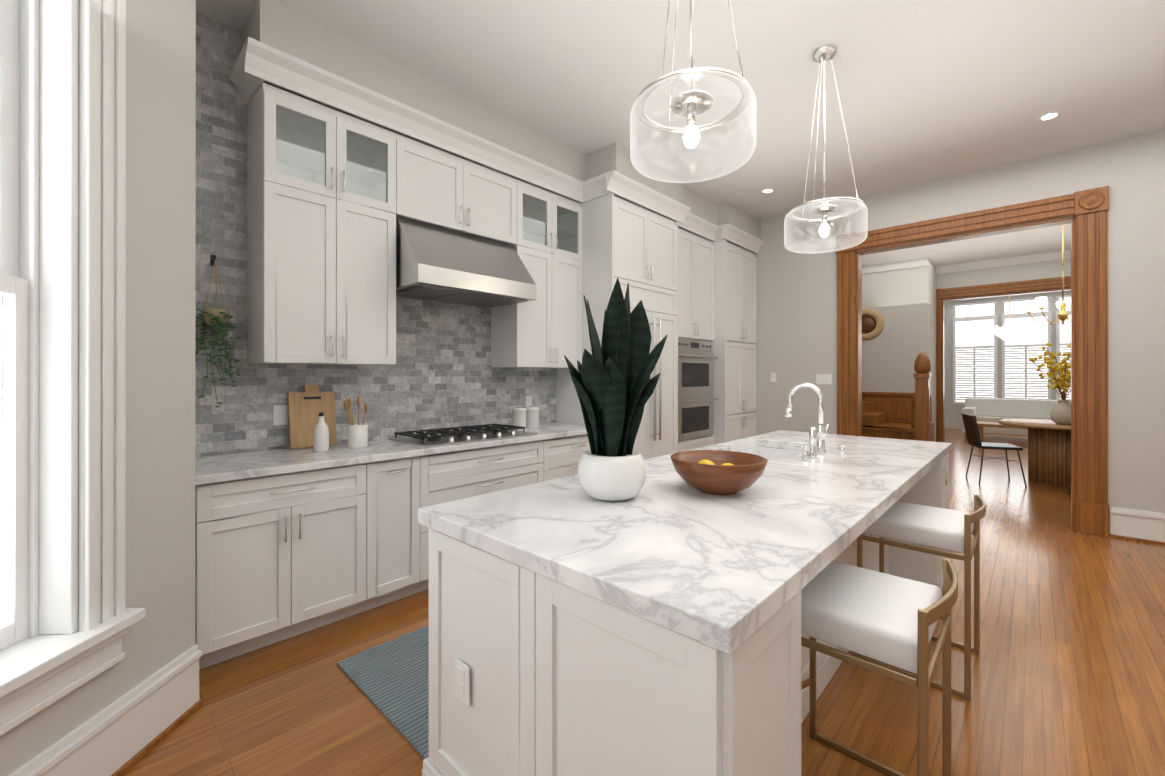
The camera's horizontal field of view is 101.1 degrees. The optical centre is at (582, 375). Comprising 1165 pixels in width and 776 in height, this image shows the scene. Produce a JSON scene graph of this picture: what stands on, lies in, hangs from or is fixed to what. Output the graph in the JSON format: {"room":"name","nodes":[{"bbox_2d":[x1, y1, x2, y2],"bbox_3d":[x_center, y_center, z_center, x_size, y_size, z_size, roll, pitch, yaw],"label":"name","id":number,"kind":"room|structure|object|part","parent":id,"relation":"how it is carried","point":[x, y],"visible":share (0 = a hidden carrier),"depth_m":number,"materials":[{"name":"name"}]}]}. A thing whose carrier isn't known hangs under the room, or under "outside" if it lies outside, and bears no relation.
{"room":"kitchen","nodes":[
{"label":"kitchen","id":0,"kind":"room"},
{"bbox_2d":[0,0,195,775],"bbox_3d":[-1.736,-0.318,0.755,0.300,3.350,2.450,0,0,-1],"label":"wall","id":1,"kind":"structure","parent":0,"point":[160,265],"depth_m":1.80,"materials":[{"name":"grey paint"}]},
{"bbox_2d":[0,0,145,735],"bbox_3d":[-1.716,-0.341,1.040,0.405,2.624,1.260,0,0,-1],"label":"window","id":2,"kind":"structure","parent":1,"relation":"in","point":[59,656],"depth_m":1.50,"materials":[{"name":"white wood"}]},
{"bbox_3d":[-1.739,-0.308,1.041,0.100,2.234,0.912,0,0,-1],"label":"window sash","id":3,"kind":"part","parent":2,"relation":"part of","materials":[{"name":"white wood"}]},
{"bbox_2d":[8,644,202,775],"bbox_3d":[-1.551,1.234,0.778,1.720,0.252,1.734,0,0,43],"label":"baseboard","id":4,"kind":"structure","parent":1,"relation":"attached to","point":[126,731],"depth_m":1.67,"materials":[{"name":"white wood"}]},
{"bbox_2d":[229,37,406,364],"bbox_3d":[-1.572,-0.894,2.874,0.438,1.645,0.819,0,0,43],"label":"upper cabinet","id":5,"kind":"object","parent":0,"relation":"attached to","point":[355,227],"depth_m":2.78,"materials":[{"name":"white wood"}]},
{"bbox_2d":[195,12,555,456],"bbox_3d":[-0.347,-0.315,4.612,0.150,3.350,5.810,0,0,43],"label":"wall tiles","id":6,"kind":"structure","parent":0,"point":[441,373],"depth_m":2.87,"materials":[{"name":"grey tile"}]},
{"bbox_2d":[195,255,240,406],"bbox_3d":[-2.004,-0.250,2.612,0.167,0.843,0.239,0,0,43],"label":"hanging plant","id":7,"kind":"object","parent":6,"relation":"attached to","point":[217,319],"visible":0.96,"depth_m":2.60,"materials":[{"name":"green plant"}]},
{"bbox_2d":[273,405,286,424],"bbox_3d":[-1.833,0.239,2.910,0.007,0.120,0.075,0,0,43],"label":"outlet","id":8,"kind":"object","parent":6,"relation":"attached to","point":[279,414],"depth_m":2.91,"materials":[{"name":"white plastic"}]},
{"bbox_2d":[396,216,535,307],"bbox_3d":[-0.893,-0.798,3.479,0.597,0.479,0.960,0,0,43],"label":"range hood","id":9,"kind":"object","parent":6,"relation":"attached to","point":[436,261],"depth_m":3.28,"materials":[{"name":"silver metal"}]},
{"bbox_2d":[526,395,531,406],"bbox_3d":[-0.486,0.240,4.347,0.007,0.120,0.075,0,0,43],"label":"outlet","id":10,"kind":"object","parent":6,"relation":"attached to","point":[528,398],"depth_m":4.34,"materials":[{"name":"white plastic"}]},
{"bbox_2d":[407,106,530,367],"bbox_3d":[-0.952,-0.893,3.534,0.438,1.645,1.030,0,0,43],"label":"upper cabinet","id":11,"kind":"object","parent":0,"relation":"attached to","point":[441,179],"depth_m":3.54,"materials":[{"name":"white wood"}]},
{"bbox_2d":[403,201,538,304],"bbox_3d":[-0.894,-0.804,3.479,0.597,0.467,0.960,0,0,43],"label":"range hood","id":12,"kind":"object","parent":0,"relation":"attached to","point":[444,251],"depth_m":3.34,"materials":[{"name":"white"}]},
{"bbox_2d":[241,0,760,245],"bbox_3d":[0.153,-1.852,4.452,0.800,0.275,5.360,0,0,43],"label":"crown molding","id":13,"kind":"structure","parent":0,"point":[281,27],"depth_m":3.30,"materials":[{"name":"white paint"}]},
{"bbox_2d":[531,159,590,368],"bbox_3d":[-0.354,-0.892,4.173,0.438,1.645,0.757,0,0,43],"label":"upper cabinet","id":14,"kind":"object","parent":0,"relation":"attached to","point":[562,224],"depth_m":4.18,"materials":[{"name":"white wood"}]},
{"bbox_2d":[122,428,1164,775],"bbox_3d":[4.571,1.412,6.166,5.200,0.100,18.513,0,0,43],"label":"floor","id":15,"kind":"structure","parent":0,"point":[1068,668],"depth_m":2.10,"materials":[{"name":"brown wood"}]},
{"bbox_2d":[195,465,370,669],"bbox_3d":[-1.687,0.921,2.618,0.619,0.875,0.750,0,0,43],"label":"base cabinet","id":16,"kind":"object","parent":15,"relation":"on","point":[277,559],"depth_m":2.37,"materials":[{"name":"white wood"}]},
{"bbox_2d":[195,421,586,484],"bbox_3d":[-0.979,0.464,3.351,0.647,0.039,2.806,0,0,43],"label":"countertop","id":17,"kind":"structure","parent":16,"relation":"on","point":[211,470],"depth_m":2.81,"materials":[{"name":"white stone"}]},
{"bbox_2d":[288,385,336,448],"bbox_3d":[-1.683,0.250,2.992,0.073,0.384,0.260,0,0,43],"label":"cutting board","id":18,"kind":"object","parent":17,"relation":"on","point":[308,405],"visible":0.98,"depth_m":2.96,"materials":[{"name":"brown wood"}]},
{"bbox_2d":[313,412,328,451],"bbox_3d":[-1.527,0.329,2.804,0.080,0.228,0.080,0,0,43],"label":"bottle","id":19,"kind":"object","parent":17,"relation":"on","point":[321,437],"visible":1,"depth_m":2.78,"materials":[{"name":"white ceramic"}]},
{"bbox_2d":[343,396,367,447],"bbox_3d":[-1.401,0.283,2.978,0.172,0.320,0.129,0,0,43],"label":"utensil crock","id":20,"kind":"object","parent":17,"relation":"on","point":[358,435],"visible":1,"depth_m":2.94,"materials":[{"name":"white ceramic"}]},
{"bbox_2d":[388,424,536,446],"bbox_3d":[-0.841,0.418,3.470,0.520,0.051,0.910,0,0,43],"label":"cooktop","id":21,"kind":"object","parent":17,"relation":"in","point":[439,437],"depth_m":3.34,"materials":[{"name":"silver metal"}]},
{"bbox_2d":[512,406,526,429],"bbox_3d":[-0.525,0.347,3.990,0.120,0.194,0.120,0,0,43],"label":"canister","id":22,"kind":"object","parent":17,"relation":"on","point":[519,416],"visible":0.9,"depth_m":3.94,"materials":[{"name":"white ceramic"}]},
{"bbox_2d":[526,405,538,427],"bbox_3d":[-0.430,0.347,4.120,0.120,0.194,0.120,0,0,43],"label":"canister","id":23,"kind":"object","parent":17,"relation":"on","point":[532,416],"visible":0.9,"depth_m":4.07,"materials":[{"name":"white ceramic"}]},
{"bbox_2d":[337,625,428,758],"bbox_3d":[-0.337,1.353,2.501,0.850,0.012,1.475,0,0,43],"label":"rug","id":24,"kind":"object","parent":15,"relation":"on","point":[390,679],"visible":0.14,"depth_m":2.12,"materials":[{"name":"blue fabric"}]},
{"bbox_2d":[371,457,422,608],"bbox_3d":[-1.321,0.922,3.008,0.619,0.875,0.319,0,0,43],"label":"base cabinet","id":25,"kind":"object","parent":15,"relation":"on","point":[396,486],"depth_m":2.82,"materials":[{"name":"white wood"}]},
{"bbox_2d":[423,441,546,590],"bbox_3d":[-0.867,0.922,3.493,0.619,0.875,1.010,0,0,43],"label":"base cabinet","id":26,"kind":"object","parent":15,"relation":"on","point":[447,477],"depth_m":3.22,"materials":[{"name":"white wood"}]},
{"bbox_2d":[547,433,590,480],"bbox_3d":[-0.275,0.923,4.124,0.619,0.875,0.720,0,0,43],"label":"base cabinet","id":27,"kind":"object","parent":15,"relation":"on","point":[564,454],"depth_m":3.82,"materials":[{"name":"white wood"}]},
{"bbox_2d":[556,173,678,459],"bbox_3d":[0.360,-0.177,4.743,0.697,3.076,1.048,0,0,43],"label":"tall cabinet","id":28,"kind":"object","parent":15,"relation":"on","point":[635,245],"depth_m":4.49,"materials":[{"name":"white wood"}]},
{"bbox_2d":[418,450,951,775],"bbox_3d":[0.933,0.924,2.352,1.112,0.872,3.156,0,0,43],"label":"kitchen island","id":29,"kind":"object","parent":15,"relation":"on","point":[652,627],"depth_m":1.13,"materials":[{"name":"white"}]},
{"bbox_2d":[418,430,951,649],"bbox_3d":[0.932,0.463,2.357,1.100,0.050,3.150,0,0,43],"label":"island countertop","id":30,"kind":"structure","parent":29,"relation":"on","point":[710,566],"depth_m":1.39,"materials":[{"name":"white stone"}]},
{"bbox_2d":[564,278,666,500],"bbox_3d":[0.100,0.048,1.698,0.353,0.778,0.332,0,0,43],"label":"snake plant","id":31,"kind":"object","parent":30,"relation":"on","point":[614,384],"visible":1,"depth_m":1.68,"materials":[{"name":"green plant"}]},
{"bbox_2d":[670,450,767,494],"bbox_3d":[0.514,0.373,1.823,0.356,0.128,0.356,0,0,43],"label":"fruit bowl","id":32,"kind":"object","parent":30,"relation":"on","point":[716,472],"visible":1,"depth_m":1.72,"materials":[{"name":"brown wood"}]},
{"bbox_2d":[726,442,801,457],"bbox_3d":[1.116,0.598,2.904,0.456,0.243,0.796,0,0,43],"label":"sink","id":33,"kind":"object","parent":30,"relation":"in","point":[763,451],"depth_m":3.24,"materials":[{"name":"white ceramic"}]},
{"bbox_2d":[785,383,845,459],"bbox_3d":[1.270,0.239,2.718,0.280,0.398,0.500,0,0,43],"label":"faucet","id":34,"kind":"object","parent":30,"relation":"on","point":[820,432],"visible":1,"depth_m":2.70,"materials":[{"name":"silver metal"}]},
{"bbox_2d":[679,205,722,451],"bbox_3d":[1.025,-0.177,5.453,0.697,3.076,0.945,0,0,43],"label":"tall cabinet","id":35,"kind":"object","parent":15,"relation":"on","point":[700,257],"depth_m":5.36,"materials":[{"name":"white wood"}]},
{"bbox_2d":[723,225,758,442],"bbox_3d":[1.668,-0.176,6.099,0.752,3.076,0.876,0,0,43],"label":"tall cabinet","id":36,"kind":"object","parent":15,"relation":"on","point":[739,264],"depth_m":5.81,"materials":[{"name":"white wood"}]},
{"bbox_2d":[801,558,957,775],"bbox_3d":[0.850,0.970,1.501,0.510,0.775,0.470,0,0,43],"label":"stool","id":37,"kind":"object","parent":15,"relation":"on","point":[889,619],"visible":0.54,"depth_m":1.37,"materials":[{"name":"white fabric"}]},
{"bbox_2d":[862,351,933,441],"bbox_3d":[4.549,0.515,8.023,2.309,1.704,1.923,0,0,43],"label":"staircase","id":38,"kind":"structure","parent":15,"relation":"on","point":[899,415],"depth_m":7.62,"materials":[{"name":"brown wood"}]},
{"bbox_2d":[857,494,985,699],"bbox_3d":[1.623,0.971,2.326,0.510,0.775,0.470,0,0,43],"label":"stool","id":39,"kind":"object","parent":15,"relation":"on","point":[940,528],"visible":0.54,"depth_m":2.18,"materials":[{"name":"white fabric"}]},
{"bbox_2d":[962,413,1026,486],"bbox_3d":[5.280,0.935,6.184,0.526,0.856,0.501,0,0,23],"label":"chair","id":40,"kind":"object","parent":15,"relation":"on","point":[972,430],"visible":1,"depth_m":6.13,"materials":[{"name":"black leather"}]},
{"bbox_2d":[977,421,1027,441],"bbox_3d":[8.362,1.155,9.406,1.000,0.420,0.600,0,0,43],"label":"coffee table","id":41,"kind":"object","parent":15,"relation":"on","point":[981,424],"visible":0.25,"depth_m":9.43,"materials":[{"name":"brown wood"}]},
{"bbox_2d":[960,398,1070,437],"bbox_3d":[9.380,0.940,10.200,2.050,0.850,0.950,0,0,43],"label":"sofa","id":42,"kind":"object","parent":15,"relation":"on","point":[988,409],"visible":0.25,"depth_m":10.40,"materials":[{"name":"white fabric"}]},
{"bbox_2d":[998,419,1070,486],"bbox_3d":[6.113,0.984,6.101,1.260,0.755,1.260,0,0,43],"label":"dining table","id":43,"kind":"object","parent":15,"relation":"on","point":[1049,452],"visible":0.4,"depth_m":5.99,"materials":[{"name":"brown wood"}]},
{"bbox_2d":[1029,342,1070,424],"bbox_3d":[5.968,0.085,5.970,0.606,1.042,0.604,0,0,43],"label":"vase","id":44,"kind":"object","parent":43,"relation":"on","point":[1060,413],"visible":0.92,"depth_m":5.93,"materials":[{"name":"beige stone"}]},
{"bbox_2d":[196,0,1164,266],"bbox_3d":[4.593,-2.048,6.192,5.200,0.120,18.449,0,0,43],"label":"ceiling","id":45,"kind":"structure","parent":0,"point":[930,90],"depth_m":3.18,"materials":[{"name":"white paint"}]},
{"bbox_2d":[630,0,755,182],"bbox_3d":[0.409,-1.395,1.800,0.460,1.194,0.460,0,0,43],"label":"pendant light","id":46,"kind":"object","parent":45,"relation":"hanging from","point":[692,102],"visible":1,"depth_m":1.79,"materials":[{"name":"clear glass"}]},
{"bbox_2d":[761,188,774,193],"bbox_3d":[1.991,-1.986,5.156,0.138,0.006,0.138,0,0,34],"label":"recessed light","id":47,"kind":"object","parent":45,"relation":"in","point":[768,190],"depth_m":5.14,"materials":[{"name":"white"}]},
{"bbox_2d":[784,45,867,253],"bbox_3d":[1.489,-1.394,2.953,0.460,1.194,0.460,0,0,43],"label":"pendant light","id":48,"kind":"object","parent":45,"relation":"hanging from","point":[823,54],"visible":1,"depth_m":2.95,"materials":[{"name":"clear glass"}]},
{"bbox_2d":[991,296,1028,341],"bbox_3d":[8.635,-1.335,9.701,0.570,1.300,0.563,0,0,43],"label":"crystal chandelier","id":49,"kind":"object","parent":45,"relation":"hanging from","point":[1009,330],"visible":0.98,"depth_m":9.60,"materials":[{"name":"white glass"}]},
{"bbox_2d":[1022,224,1070,324],"bbox_3d":[6.136,-1.318,6.124,0.767,1.340,0.738,0,0,43],"label":"brass chandelier","id":50,"kind":"object","parent":45,"relation":"hanging from","point":[1062,306],"visible":0.52,"depth_m":6.09,"materials":[{"name":"brown"}]},
{"bbox_2d":[1037,111,1061,120],"bbox_3d":[3.581,-1.987,3.679,0.138,0.006,0.138,0,0,34],"label":"recessed light","id":51,"kind":"object","parent":45,"relation":"in","point":[1052,115],"depth_m":3.68,"materials":[{"name":"white"}]},
{"bbox_2d":[862,259,935,441],"bbox_3d":[5.434,-0.311,9.171,2.050,3.350,0.950,0,0,43],"label":"wall","id":52,"kind":"structure","parent":0,"point":[902,302],"depth_m":8.45,"materials":[{"name":"grey paint"}]},
{"bbox_2d":[862,309,883,339],"bbox_3d":[5.163,-0.936,8.744,0.580,0.580,0.040,0,0,43],"label":"woven wall basket","id":53,"kind":"object","parent":52,"relation":"attached to","point":[872,323],"visible":0.56,"depth_m":8.68,"materials":[{"name":"brown wicker"}]},
{"bbox_2d":[862,257,927,273],"bbox_3d":[5.075,-1.926,8.790,2.050,0.120,0.100,0,0,43],"label":"crown molding","id":54,"kind":"structure","parent":52,"relation":"attached to","point":[919,262],"depth_m":8.39,"materials":[{"name":"white"}]},
{"bbox_2d":[738,129,1164,512],"bbox_3d":[3.533,-0.314,5.059,5.200,3.350,0.150,0,0,43],"label":"wall","id":55,"kind":"structure","parent":0,"point":[796,344],"depth_m":4.31,"materials":[{"name":"grey paint"}]},
{"bbox_2d":[771,373,775,381],"bbox_3d":[2.395,0.022,6.016,0.070,0.120,0.007,0,0,43],"label":"outlet","id":56,"kind":"object","parent":55,"relation":"attached to","point":[773,375],"depth_m":6.01,"materials":[{"name":"white plastic"}]},
{"bbox_2d":[816,374,831,383],"bbox_3d":[2.825,0.041,5.612,0.170,0.120,0.010,0,0,43],"label":"light switch","id":57,"kind":"object","parent":55,"relation":"attached to","point":[820,378],"depth_m":5.61,"materials":[{"name":"white plastic"}]},
{"bbox_2d":[836,186,1108,536],"bbox_3d":[3.732,-0.120,4.833,2.112,2.962,0.219,0,0,43],"label":"door frame","id":58,"kind":"structure","parent":55,"relation":"attached to","point":[1088,209],"depth_m":4.21,"materials":[{"name":"brown wood"}]},
{"bbox_2d":[1109,507,1164,544],"bbox_3d":[4.842,1.236,3.707,1.040,0.253,0.037,0,0,43],"label":"baseboard","id":59,"kind":"structure","parent":55,"relation":"attached to","point":[1130,524],"depth_m":3.95,"materials":[{"name":"white"}]},
{"bbox_2d":[936,258,1070,298],"bbox_3d":[6.849,-0.311,8.598,4.900,3.350,0.150,0,0,43],"label":"wall","id":60,"kind":"structure","parent":0,"point":[1029,271],"depth_m":8.18,"materials":[{"name":"grey paint"}]},
{"bbox_2d":[936,250,1070,273],"bbox_3d":[7.512,-1.927,7.808,2.850,0.120,0.100,0,0,43],"label":"crown molding","id":61,"kind":"structure","parent":60,"relation":"attached to","point":[1017,260],"depth_m":8.12,"materials":[{"name":"white wood"}]},
{"bbox_2d":[936,276,1070,441],"bbox_3d":[7.223,-0.112,8.207,2.092,2.952,0.219,0,0,43],"label":"door frame","id":62,"kind":"structure","parent":60,"relation":"attached to","point":[1008,288],"depth_m":8.55,"materials":[{"name":"brown wood"}]},
{"bbox_2d":[944,291,1070,428],"bbox_3d":[10.063,-0.308,12.028,4.900,3.350,0.150,0,0,43],"label":"wall","id":63,"kind":"structure","parent":0,"point":[952,413],"depth_m":12.28,"materials":[{"name":"grey paint"}]},
{"bbox_2d":[953,301,996,403],"bbox_3d":[9.870,-0.553,12.078,0.870,2.560,0.039,0,0,43],"label":"living room window","id":64,"kind":"structure","parent":63,"relation":"in","point":[974,356],"depth_m":12.06,"materials":[{"name":"white"}]},
{"bbox_2d":[1002,297,1050,399],"bbox_3d":[10.563,-0.554,11.428,0.870,2.560,0.039,0,0,43],"label":"living room window","id":65,"kind":"structure","parent":63,"relation":"in","point":[1021,379],"depth_m":11.42,"materials":[{"name":"white glass"}]},
{"bbox_2d":[1056,295,1070,399],"bbox_3d":[11.257,-0.554,10.778,0.870,2.560,0.039,0,0,43],"label":"living room window","id":66,"kind":"structure","parent":63,"relation":"in","point":[1063,332],"depth_m":10.98,"materials":[{"name":"white glass"}]}
]}

